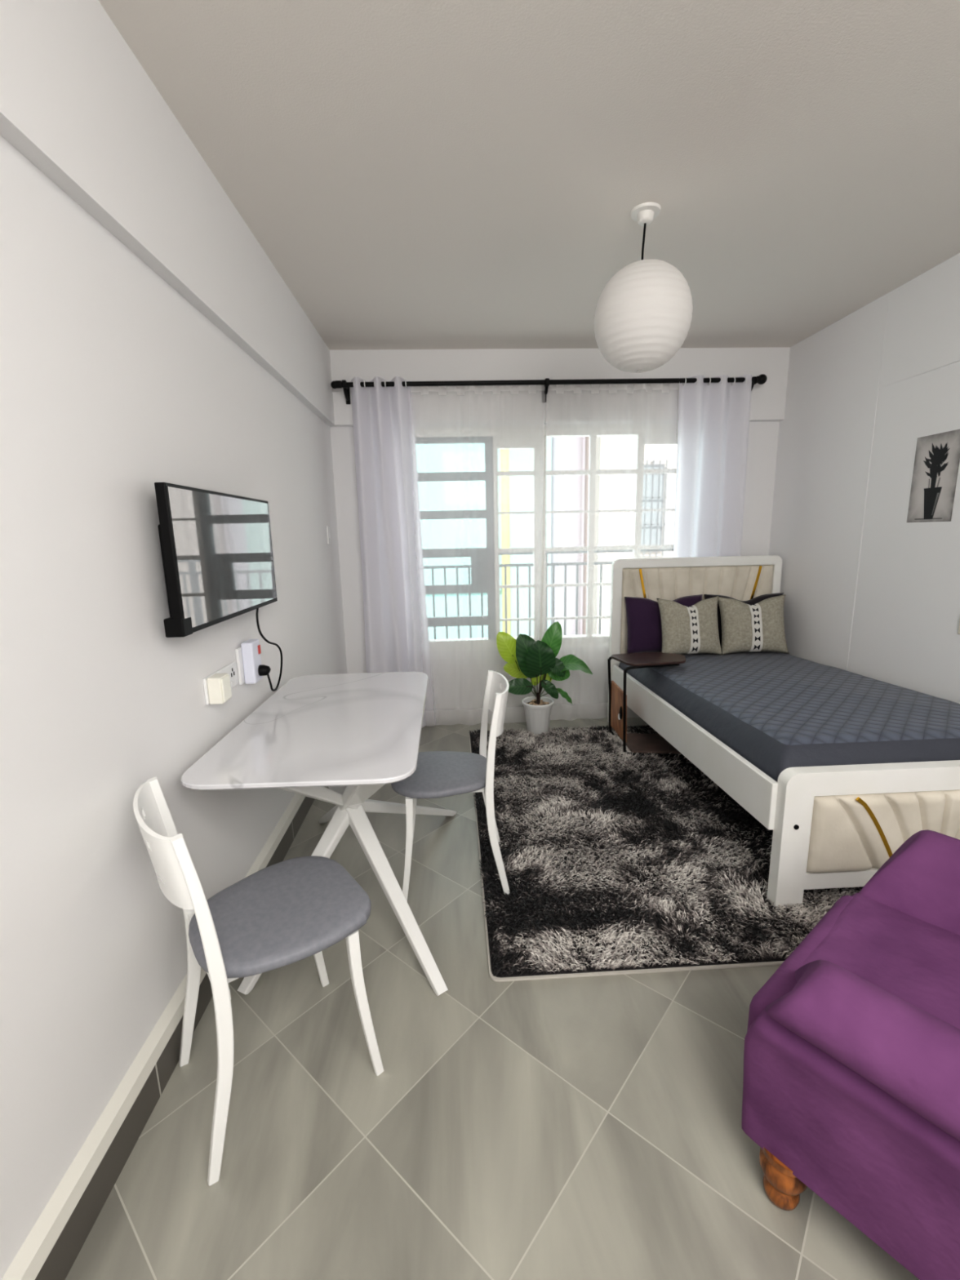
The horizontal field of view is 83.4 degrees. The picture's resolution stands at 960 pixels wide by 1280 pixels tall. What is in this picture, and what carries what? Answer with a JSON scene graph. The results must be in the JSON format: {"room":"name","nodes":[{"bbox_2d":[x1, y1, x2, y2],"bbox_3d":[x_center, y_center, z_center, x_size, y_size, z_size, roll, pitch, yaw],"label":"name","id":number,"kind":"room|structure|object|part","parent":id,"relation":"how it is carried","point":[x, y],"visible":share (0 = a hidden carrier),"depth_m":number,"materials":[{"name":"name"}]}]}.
{"room":"studio apartment","nodes":[
{"label":"studio apartment","id":0,"kind":"room"},
{"bbox_2d":[0,134,347,1279],"bbox_3d":[-0.972,-0.061,0.881,0.200,2.650,6.650,-2,11,-3],"label":"wall","id":1,"kind":"structure","parent":0,"point":[114,385],"depth_m":1.26,"materials":[{"name":"white paint"}]},
{"bbox_2d":[1,793,305,1279],"bbox_3d":[-0.825,1.131,1.009,0.032,0.045,6.430,-2,11,-3],"label":"trim","id":2,"kind":"structure","parent":1,"relation":"attached to","point":[41,1240],"depth_m":1.19,"materials":[{"name":"white wood"}]},
{"bbox_2d":[0,0,334,425],"bbox_3d":[-0.865,-1.104,0.541,0.045,0.478,6.370,-2,11,-3],"label":"beam","id":3,"kind":"structure","parent":1,"relation":"attached to","point":[77,102],"depth_m":1.40,"materials":[{"name":"white paint"}]},
{"bbox_2d":[35,796,314,1279],"bbox_3d":[-0.826,1.204,1.023,0.028,0.105,6.430,-2,11,-3],"label":"baseboard","id":4,"kind":"structure","parent":1,"relation":"attached to","point":[60,1260],"depth_m":1.24,"materials":[{"name":"tile"}]},
{"bbox_2d":[154,482,277,637],"bbox_3d":[-0.880,-0.286,1.840,0.085,0.412,0.814,-2,11,-3],"label":"television","id":5,"kind":"object","parent":1,"relation":"attached to","point":[216,548],"visible":1,"depth_m":1.66,"materials":[{"name":"black plastic"}]},
{"bbox_2d":[202,661,238,705],"bbox_3d":[-0.904,0.146,1.894,0.015,0.090,0.260,-2,11,-3],"label":"wall socket","id":6,"kind":"object","parent":1,"relation":"attached to","point":[231,668],"visible":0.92,"depth_m":1.94,"materials":[{"name":"white plastic"}]},
{"bbox_2d":[206,673,231,704],"bbox_3d":[-0.872,0.163,1.807,0.050,0.090,0.070,-2,11,-3],"label":"plug","id":7,"kind":"object","parent":6,"relation":"attached to","point":[219,686],"visible":1,"depth_m":1.78,"materials":[{"name":"white plastic"}]},
{"bbox_2d":[235,639,262,684],"bbox_3d":[-0.894,0.084,2.099,0.059,0.163,0.125,-2,11,-3],"label":"protector","id":8,"kind":"object","parent":1,"relation":"attached to","point":[248,659],"visible":1,"depth_m":2.06,"materials":[{"name":"white plastic"}]},
{"bbox_3d":[-0.917,0.091,2.100,0.012,0.140,0.125,-2,11,-3],"label":"plate","id":9,"kind":"part","parent":8,"relation":"part of","materials":[{"name":"white plastic"}]},
{"bbox_2d":[257,644,261,653],"bbox_3d":[-0.869,0.037,2.123,0.004,0.035,0.020,-2,11,-3],"label":"switch","id":10,"kind":"object","parent":8,"relation":"attached to","point":[259,646],"depth_m":2.12,"materials":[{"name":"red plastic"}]},
{"bbox_2d":[255,608,282,691],"bbox_3d":[-0.841,0.024,2.174,0.045,0.362,0.194,1,11,10],"label":"plug","id":11,"kind":"object","parent":8,"relation":"attached to","point":[263,670],"visible":0.99,"depth_m":2.12,"materials":[{"name":"black plastic"}]},
{"bbox_2d":[326,525,331,544],"bbox_3d":[-1.009,-0.701,3.606,0.014,0.120,0.070,-2,11,-3],"label":"light switch","id":12,"kind":"object","parent":1,"relation":"attached to","point":[328,532],"visible":1,"depth_m":3.58,"materials":[{"name":"white plastic"}]},
{"bbox_2d":[65,717,919,1279],"bbox_3d":[0.769,1.245,1.226,3.628,0.120,6.650,-2,11,-3],"label":"floor","id":13,"kind":"structure","parent":0,"point":[586,1127],"depth_m":1.30,"materials":[{"name":"grey tile"}]},
{"bbox_2d":[133,776,383,1186],"bbox_3d":[-0.554,0.752,1.398,0.481,0.837,0.398,-10,14,-37],"label":"dining chair","id":14,"kind":"object","parent":13,"relation":"on","point":[290,911],"visible":1,"depth_m":1.32,"materials":[{"name":"white paint"}]},
{"bbox_3d":[-0.719,0.459,1.211,0.076,0.179,0.343,-10,14,-37],"label":"backrest","id":15,"kind":"part","parent":14,"relation":"part of","materials":[{"name":"white paint"}]},
{"bbox_3d":[-0.796,0.752,1.425,0.092,0.837,0.025,-10,14,-37],"label":"leg","id":16,"kind":"part","parent":14,"relation":"part of","materials":[{"name":"white paint"}]},
{"bbox_3d":[-0.584,0.800,1.157,0.092,0.837,0.025,-10,14,-37],"label":"leg","id":17,"kind":"part","parent":14,"relation":"part of","materials":[{"name":"white paint"}]},
{"bbox_3d":[-0.544,0.738,1.399,0.326,0.028,0.344,-10,14,-37],"label":"seat frame","id":18,"kind":"part","parent":14,"relation":"part of","materials":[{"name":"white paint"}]},
{"bbox_3d":[-0.527,0.702,1.410,0.410,0.039,0.398,-10,14,-37],"label":"seat","id":19,"kind":"part","parent":14,"relation":"part of","materials":[{"name":"grey fabric"}]},
{"bbox_3d":[-0.514,0.899,1.677,0.030,0.441,0.072,6,13,32],"label":"leg","id":20,"kind":"part","parent":14,"relation":"part of","materials":[{"name":"white paint"}]},
{"bbox_3d":[-0.300,0.948,1.405,0.072,0.441,0.030,-5,12,-17],"label":"leg","id":21,"kind":"part","parent":14,"relation":"part of","materials":[{"name":"white paint"}]},
{"bbox_2d":[181,671,456,995],"bbox_3d":[-0.485,0.647,2.131,0.767,0.760,1.197,-2,11,-2],"label":"dining table","id":22,"kind":"object","parent":13,"relation":"on","point":[352,735],"visible":0.98,"depth_m":1.86,"materials":[{"name":"white stone"}]},
{"bbox_3d":[-0.647,0.521,1.896,0.161,0.382,0.520,4,12,27],"label":"support arm","id":23,"kind":"part","parent":22,"relation":"part of","materials":[{"name":"white paint"}]},
{"bbox_3d":[-0.669,0.442,2.304,0.161,0.383,0.519,-8,13,-31],"label":"support arm","id":24,"kind":"part","parent":22,"relation":"part of","materials":[{"name":"white paint"}]},
{"bbox_3d":[-0.383,0.516,1.895,0.340,0.383,0.502,-2,11,-2],"label":"support arm","id":25,"kind":"part","parent":22,"relation":"part of","materials":[{"name":"white paint"}]},
{"bbox_2d":[391,670,510,901],"bbox_3d":[-0.119,0.582,2.221,0.481,0.837,0.398,-2,11,-4],"label":"dining chair","id":26,"kind":"object","parent":13,"relation":"on","point":[437,774],"visible":0.95,"depth_m":2.09,"materials":[{"name":"white paint"}]},
{"bbox_3d":[-0.281,0.815,2.079,0.072,0.441,0.030,-6,12,-23],"label":"leg","id":27,"kind":"part","parent":26,"relation":"part of","materials":[{"name":"white paint"}]},
{"bbox_3d":[-0.305,0.749,2.421,0.072,0.441,0.030,2,12,16],"label":"leg","id":28,"kind":"part","parent":26,"relation":"part of","materials":[{"name":"white paint"}]},
{"bbox_3d":[-0.155,0.537,2.209,0.410,0.039,0.398,-2,11,-4],"label":"seat","id":29,"kind":"part","parent":26,"relation":"part of","materials":[{"name":"grey fabric"}]},
{"bbox_3d":[-0.130,0.569,2.220,0.326,0.028,0.344,-2,11,-4],"label":"seat frame","id":30,"kind":"part","parent":26,"relation":"part of","materials":[{"name":"white paint"}]},
{"bbox_3d":[0.043,0.543,2.404,0.092,0.837,0.025,-2,11,-4],"label":"leg","id":31,"kind":"part","parent":26,"relation":"part of","materials":[{"name":"white paint"}]},
{"bbox_3d":[0.067,0.608,2.065,0.092,0.837,0.025,-2,11,-4],"label":"leg","id":32,"kind":"part","parent":26,"relation":"part of","materials":[{"name":"white paint"}]},
{"bbox_3d":[0.076,0.254,2.174,0.076,0.179,0.343,-2,11,-4],"label":"backrest","id":33,"kind":"part","parent":26,"relation":"part of","materials":[{"name":"white paint"}]},
{"bbox_2d":[468,723,863,982],"bbox_3d":[0.748,0.843,2.850,1.570,0.044,2.224,-2,11,-3],"label":"shaggy rug","id":34,"kind":"object","parent":13,"relation":"on","point":[615,862],"visible":0.79,"depth_m":2.25,"materials":[{"name":"grey carpet"}]},
{"bbox_2d":[496,621,592,734],"bbox_3d":[0.455,0.275,3.797,0.670,0.810,0.254,-2,11,-3],"label":"potted plant","id":35,"kind":"object","parent":34,"relation":"on","point":[526,657],"visible":0.98,"depth_m":3.74,"materials":[{"name":"green plant"}]},
{"bbox_3d":[0.395,0.298,3.768,0.016,0.241,0.087,4,12,27],"label":"stem","id":36,"kind":"part","parent":35,"relation":"part of","materials":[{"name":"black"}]},
{"bbox_3d":[0.415,0.551,3.862,0.228,0.244,0.228,-2,11,-3],"label":"pot","id":37,"kind":"part","parent":35,"relation":"part of","materials":[{"name":"white ceramic"}]},
{"bbox_3d":[0.418,0.297,3.762,0.013,0.244,0.092,-2,11,-5],"label":"stem","id":38,"kind":"part","parent":35,"relation":"part of","materials":[{"name":"green"}]},
{"bbox_3d":[0.428,0.346,3.772,0.024,0.144,0.095,-8,13,-31],"label":"stem","id":39,"kind":"part","parent":35,"relation":"part of","materials":[{"name":"black"}]},
{"bbox_2d":[607,652,685,756],"bbox_3d":[1.126,0.399,3.508,0.573,0.618,0.460,-2,11,-3],"label":"side table","id":40,"kind":"object","parent":34,"relation":"on","point":[639,743],"visible":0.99,"depth_m":3.44,"materials":[{"name":"brown wood"}]},
{"bbox_3d":[1.020,0.382,3.640,0.375,0.605,0.184,-2,11,-3],"label":"frame","id":41,"kind":"part","parent":40,"relation":"part of","materials":[{"name":"black metal"}]},
{"bbox_3d":[0.897,0.454,3.509,0.045,0.350,0.364,-2,11,-3],"label":"panel","id":42,"kind":"part","parent":40,"relation":"part of","materials":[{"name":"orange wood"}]},
{"bbox_3d":[0.889,0.460,3.400,0.020,0.090,0.028,-2,11,-3],"label":"handle","id":43,"kind":"part","parent":40,"relation":"part of","materials":[{"name":"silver metal"}]},
{"bbox_3d":[1.190,0.679,3.550,0.505,0.014,0.317,0,11,5],"label":"board","id":44,"kind":"part","parent":40,"relation":"part of","materials":[{"name":"brown wood"}]},
{"bbox_3d":[1.043,0.440,3.341,0.360,0.605,0.125,-2,11,-3],"label":"frame","id":45,"kind":"part","parent":40,"relation":"part of","materials":[{"name":"black metal"}]},
{"bbox_2d":[607,555,959,907],"bbox_3d":[1.626,0.204,2.959,1.237,1.222,2.141,-2,11,-3],"label":"bed","id":46,"kind":"object","parent":13,"relation":"on","point":[836,826],"visible":0.46,"depth_m":2.00,"materials":[{"name":"white paint"}]},
{"bbox_3d":[1.040,0.459,2.994,0.028,0.252,2.020,-2,11,-3],"label":"rail","id":47,"kind":"part","parent":46,"relation":"part of","materials":[{"name":"white paint"}]},
{"bbox_3d":[1.573,0.004,3.984,1.237,1.222,0.050,-2,11,-3],"label":"headboard frame","id":48,"kind":"part","parent":46,"relation":"part of","materials":[{"name":"white paint"}]},
{"bbox_3d":[1.575,-0.207,3.935,1.106,0.651,0.042,-2,11,-3],"label":"headboard panel","id":49,"kind":"part","parent":46,"relation":"part of","materials":[{"name":"beige fabric"}]},
{"bbox_2d":[618,651,959,782],"bbox_3d":[1.634,0.308,2.997,1.153,0.243,1.992,-2,11,-3],"label":"mattress","id":50,"kind":"object","parent":46,"relation":"on","point":[778,711],"visible":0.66,"depth_m":2.45,"materials":[{"name":"fabric"}]},
{"bbox_2d":[624,594,702,653],"bbox_3d":[1.321,-0.112,3.850,0.579,0.404,0.170,-2,11,-6],"label":"cushion","id":51,"kind":"object","parent":50,"relation":"on","point":[644,627],"visible":0.46,"depth_m":3.79,"materials":[{"name":"purple fabric"}]},
{"bbox_2d":[657,595,723,655],"bbox_3d":[1.451,-0.090,3.723,0.450,0.403,0.179,-2,11,-6],"label":"cushion","id":52,"kind":"object","parent":50,"relation":"on","point":[692,629],"visible":0.99,"depth_m":3.67,"materials":[{"name":"beige fabric"}]},
{"bbox_2d":[703,592,783,646],"bbox_3d":[1.902,-0.130,3.876,0.578,0.404,0.168,-1,11,1],"label":"cushion","id":53,"kind":"object","parent":50,"relation":"on","point":[753,601],"visible":0.06,"depth_m":3.85,"materials":[{"name":"black fabric"}]},
{"bbox_2d":[717,594,789,655],"bbox_3d":[1.895,-0.104,3.744,0.477,0.411,0.179,-1,11,3],"label":"cushion","id":54,"kind":"object","parent":50,"relation":"on","point":[759,626],"visible":1,"depth_m":3.69,"materials":[{"name":"beige fabric"}]},
{"bbox_3d":[1.702,0.726,2.027,1.204,0.553,0.055,-2,11,-3],"label":"footboard frame","id":55,"kind":"part","parent":46,"relation":"part of","materials":[{"name":"white paint"}]},
{"bbox_3d":[1.705,0.701,1.999,0.991,0.308,0.056,-2,11,-3],"label":"footboard panel","id":56,"kind":"part","parent":46,"relation":"part of","materials":[{"name":"beige fabric"}]},
{"bbox_2d":[741,830,959,1279],"bbox_3d":[1.131,0.773,1.042,0.916,0.862,0.888,-10,14,-38],"label":"sofa","id":57,"kind":"object","parent":13,"relation":"on","point":[851,1080],"visible":1,"depth_m":1.00,"materials":[{"name":"purple fabric"}]},
{"bbox_2d":[802,892,959,1029],"bbox_3d":[1.058,0.815,1.146,0.473,0.150,0.604,-10,14,-38],"label":"seat cushion","id":58,"kind":"object","parent":57,"relation":"on","point":[908,948],"depth_m":1.28,"materials":[{"name":"purple fabric"}]},
{"bbox_3d":[1.346,0.792,1.297,0.274,0.467,0.723,-10,14,-38],"label":"arm","id":59,"kind":"part","parent":57,"relation":"part of","materials":[{"name":"purple fabric"}]},
{"bbox_2d":[98,0,959,350],"bbox_3d":[0.710,-1.487,0.691,3.628,0.150,6.650,-2,11,-3],"label":"ceiling","id":60,"kind":"structure","parent":0,"point":[415,174],"depth_m":1.77,"materials":[{"name":"white paint"}]},
{"bbox_2d":[594,201,693,373],"bbox_3d":[0.658,-1.403,2.179,0.384,0.584,0.384,-2,11,-3],"label":"pendant lamp","id":61,"kind":"object","parent":60,"relation":"hanging from","point":[643,313],"visible":1,"depth_m":2.07,"materials":[{"name":"white paper"}]},
{"bbox_3d":[0.660,-1.305,2.198,0.384,0.384,0.384,-2,11,-3],"label":"lamp shade","id":62,"kind":"part","parent":61,"relation":"part of","materials":[{"name":"paper"}]},
{"bbox_3d":[0.652,-1.548,2.150,0.016,0.210,0.009,-2,11,-3],"label":"cord","id":63,"kind":"part","parent":61,"relation":"part of","materials":[{"name":"black plastic"}]},
{"bbox_2d":[329,421,779,710],"bbox_3d":[0.577,-0.725,4.102,3.228,2.650,0.200,-2,11,-3],"label":"wall","id":64,"kind":"structure","parent":0,"point":[459,677],"depth_m":4.05,"materials":[{"name":"white paint"}]},
{"bbox_2d":[414,424,677,650],"bbox_3d":[0.512,-0.747,4.053,2.160,1.615,0.100,-2,11,-3],"label":"window","id":65,"kind":"structure","parent":64,"relation":"in","point":[485,568],"depth_m":4.00,"materials":[{"name":"white metal"}]},
{"bbox_3d":[-0.201,-0.727,4.015,0.612,1.480,0.050,-2,11,-3],"label":"casement frame","id":66,"kind":"part","parent":65,"relation":"part of","materials":[{"name":"grey metal"}]},
{"bbox_2d":[330,373,767,404],"bbox_3d":[0.487,-1.710,3.670,2.951,0.142,0.142,-2,11,-3],"label":"curtain rod","id":67,"kind":"object","parent":64,"relation":"attached to","point":[762,379],"visible":0.94,"depth_m":3.62,"materials":[{"name":"black metal"}]},
{"bbox_2d":[351,376,435,727],"bbox_3d":[-0.607,-0.542,3.812,0.509,2.428,0.123,-2,11,-3],"label":"curtain","id":68,"kind":"object","parent":67,"relation":"hanging from","point":[397,639],"visible":0.88,"depth_m":3.77,"materials":[{"name":"white fabric"}]},
{"bbox_2d":[410,384,545,726],"bbox_3d":[-0.015,-0.541,3.851,0.974,2.397,0.052,-2,11,-3],"label":"sheer curtain","id":69,"kind":"object","parent":67,"relation":"hanging from","point":[513,714],"visible":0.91,"depth_m":4.05,"materials":[{"name":"white fabric"}]},
{"bbox_2d":[547,382,678,720],"bbox_3d":[0.915,-0.572,3.907,0.978,2.397,0.056,-2,11,-3],"label":"sheer curtain","id":70,"kind":"object","parent":67,"relation":"hanging from","point":[586,711],"visible":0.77,"depth_m":4.10,"materials":[{"name":"white fabric"}]},
{"bbox_2d":[672,374,751,557],"bbox_3d":[1.643,-0.616,3.942,0.540,2.428,0.139,-2,11,-3],"label":"curtain","id":71,"kind":"object","parent":67,"relation":"hanging from","point":[713,424],"visible":0.6,"depth_m":3.80,"materials":[{"name":"white fabric"}]},
{"bbox_2d":[328,347,790,426],"bbox_3d":[0.560,-1.767,3.765,3.228,0.475,0.060,-2,11,-3],"label":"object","id":72,"kind":"structure","parent":64,"relation":"attached to","point":[768,399],"depth_m":3.74,"materials":[{"name":"white paint"}]},
{"bbox_2d":[768,360,959,703],"bbox_3d":[2.451,-0.166,1.038,0.200,2.650,6.650,-2,11,-3],"label":"wall","id":73,"kind":"structure","parent":0,"point":[906,614],"depth_m":2.85,"materials":[{"name":"white paint"}]},
{"bbox_2d":[773,293,888,671],"bbox_3d":[2.217,-0.660,3.592,0.002,2.650,0.870,-2,11,-3],"label":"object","id":74,"kind":"structure","parent":73,"relation":"attached to","point":[833,373],"depth_m":3.44,"materials":[{"name":"white paint"}]},
{"bbox_2d":[878,253,959,388],"bbox_3d":[2.325,-1.114,0.261,0.065,0.485,5.500,-2,11,-3],"label":"trim","id":75,"kind":"structure","parent":73,"relation":"attached to","point":[922,335],"depth_m":2.71,"materials":[{"name":"white paint"}]},
{"bbox_2d":[906,429,959,522],"bbox_3d":[2.255,-0.803,2.679,0.004,0.424,0.256,-2,11,-3],"label":"poster","id":76,"kind":"object","parent":73,"relation":"attached to","point":[937,456],"visible":1,"depth_m":2.67,"materials":[{"name":"black paper"}]},
{"bbox_2d":[957,619,959,634],"bbox_3d":[2.279,-0.068,2.512,0.014,0.100,0.100,-2,11,-3],"label":"wall socket","id":77,"kind":"object","parent":73,"relation":"attached to","point":[958,630],"visible":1,"depth_m":2.56,"materials":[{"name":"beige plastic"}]},
{"label":"outside","id":78,"kind":"structure","parent":0,"visible":0},
{"bbox_3d":[0.217,2.011,18.407,30.000,0.200,24.700,-2,11,-3],"label":"ground","id":79,"kind":"structure","parent":78,"visible":0},
{"bbox_2d":[415,437,551,639],"bbox_3d":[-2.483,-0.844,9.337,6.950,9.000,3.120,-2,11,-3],"label":"window pane","id":80,"kind":"structure","parent":79,"relation":"on","point":[515,493],"depth_m":7.83,"materials":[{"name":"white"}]},
{"bbox_2d":[551,436,585,635],"bbox_3d":[1.336,-1.170,10.588,0.750,9.000,3.330,-2,11,-3],"label":"window pane","id":81,"kind":"structure","parent":79,"relation":"on","point":[568,453],"depth_m":8.81,"materials":[{"name":"white"}]},
{"bbox_2d":[582,435,677,634],"bbox_3d":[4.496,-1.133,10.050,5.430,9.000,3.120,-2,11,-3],"label":"window pane","id":82,"kind":"structure","parent":79,"relation":"on","point":[612,491],"depth_m":8.29,"materials":[{"name":"beige"}]},
{"bbox_3d":[2.614,-2.015,8.256,0.320,1.200,0.010,-2,11,-3],"label":"pane","id":83,"kind":"part","parent":82,"relation":"part of","materials":[{"name":"grey"}]},
{"bbox_2d":[641,459,667,558],"bbox_3d":[2.615,-1.965,8.261,0.440,1.500,0.120,-2,11,-3],"label":"grille","id":84,"kind":"object","parent":82,"relation":"attached to","point":[655,485],"depth_m":8.24,"materials":[{"name":"white metal"}]},
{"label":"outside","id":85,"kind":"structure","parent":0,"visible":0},
{"bbox_3d":[0.392,0.540,4.894,5.600,0.110,0.850,-2,11,-3],"label":"trim","id":86,"kind":"structure","parent":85,"visible":0},
{"bbox_2d":[423,548,673,639],"bbox_3d":[0.361,-0.201,5.080,5.404,1.275,0.060,-2,11,-3],"label":"balcony railing","id":87,"kind":"object","parent":86,"relation":"on","point":[601,563],"visible":0.12,"depth_m":5.01,"materials":[{"name":"white metal"}]},
{"bbox_3d":[0.611,-0.189,5.095,0.044,1.235,0.044,-2,11,-3],"label":"post","id":88,"kind":"part","parent":87,"relation":"part of","materials":[{"name":"white metal"}]},
{"bbox_3d":[0.349,-0.753,4.972,5.400,0.150,0.060,-2,11,-3],"label":"handrail","id":89,"kind":"part","parent":87,"relation":"part of","materials":[{"name":"white metal"}]}
]}

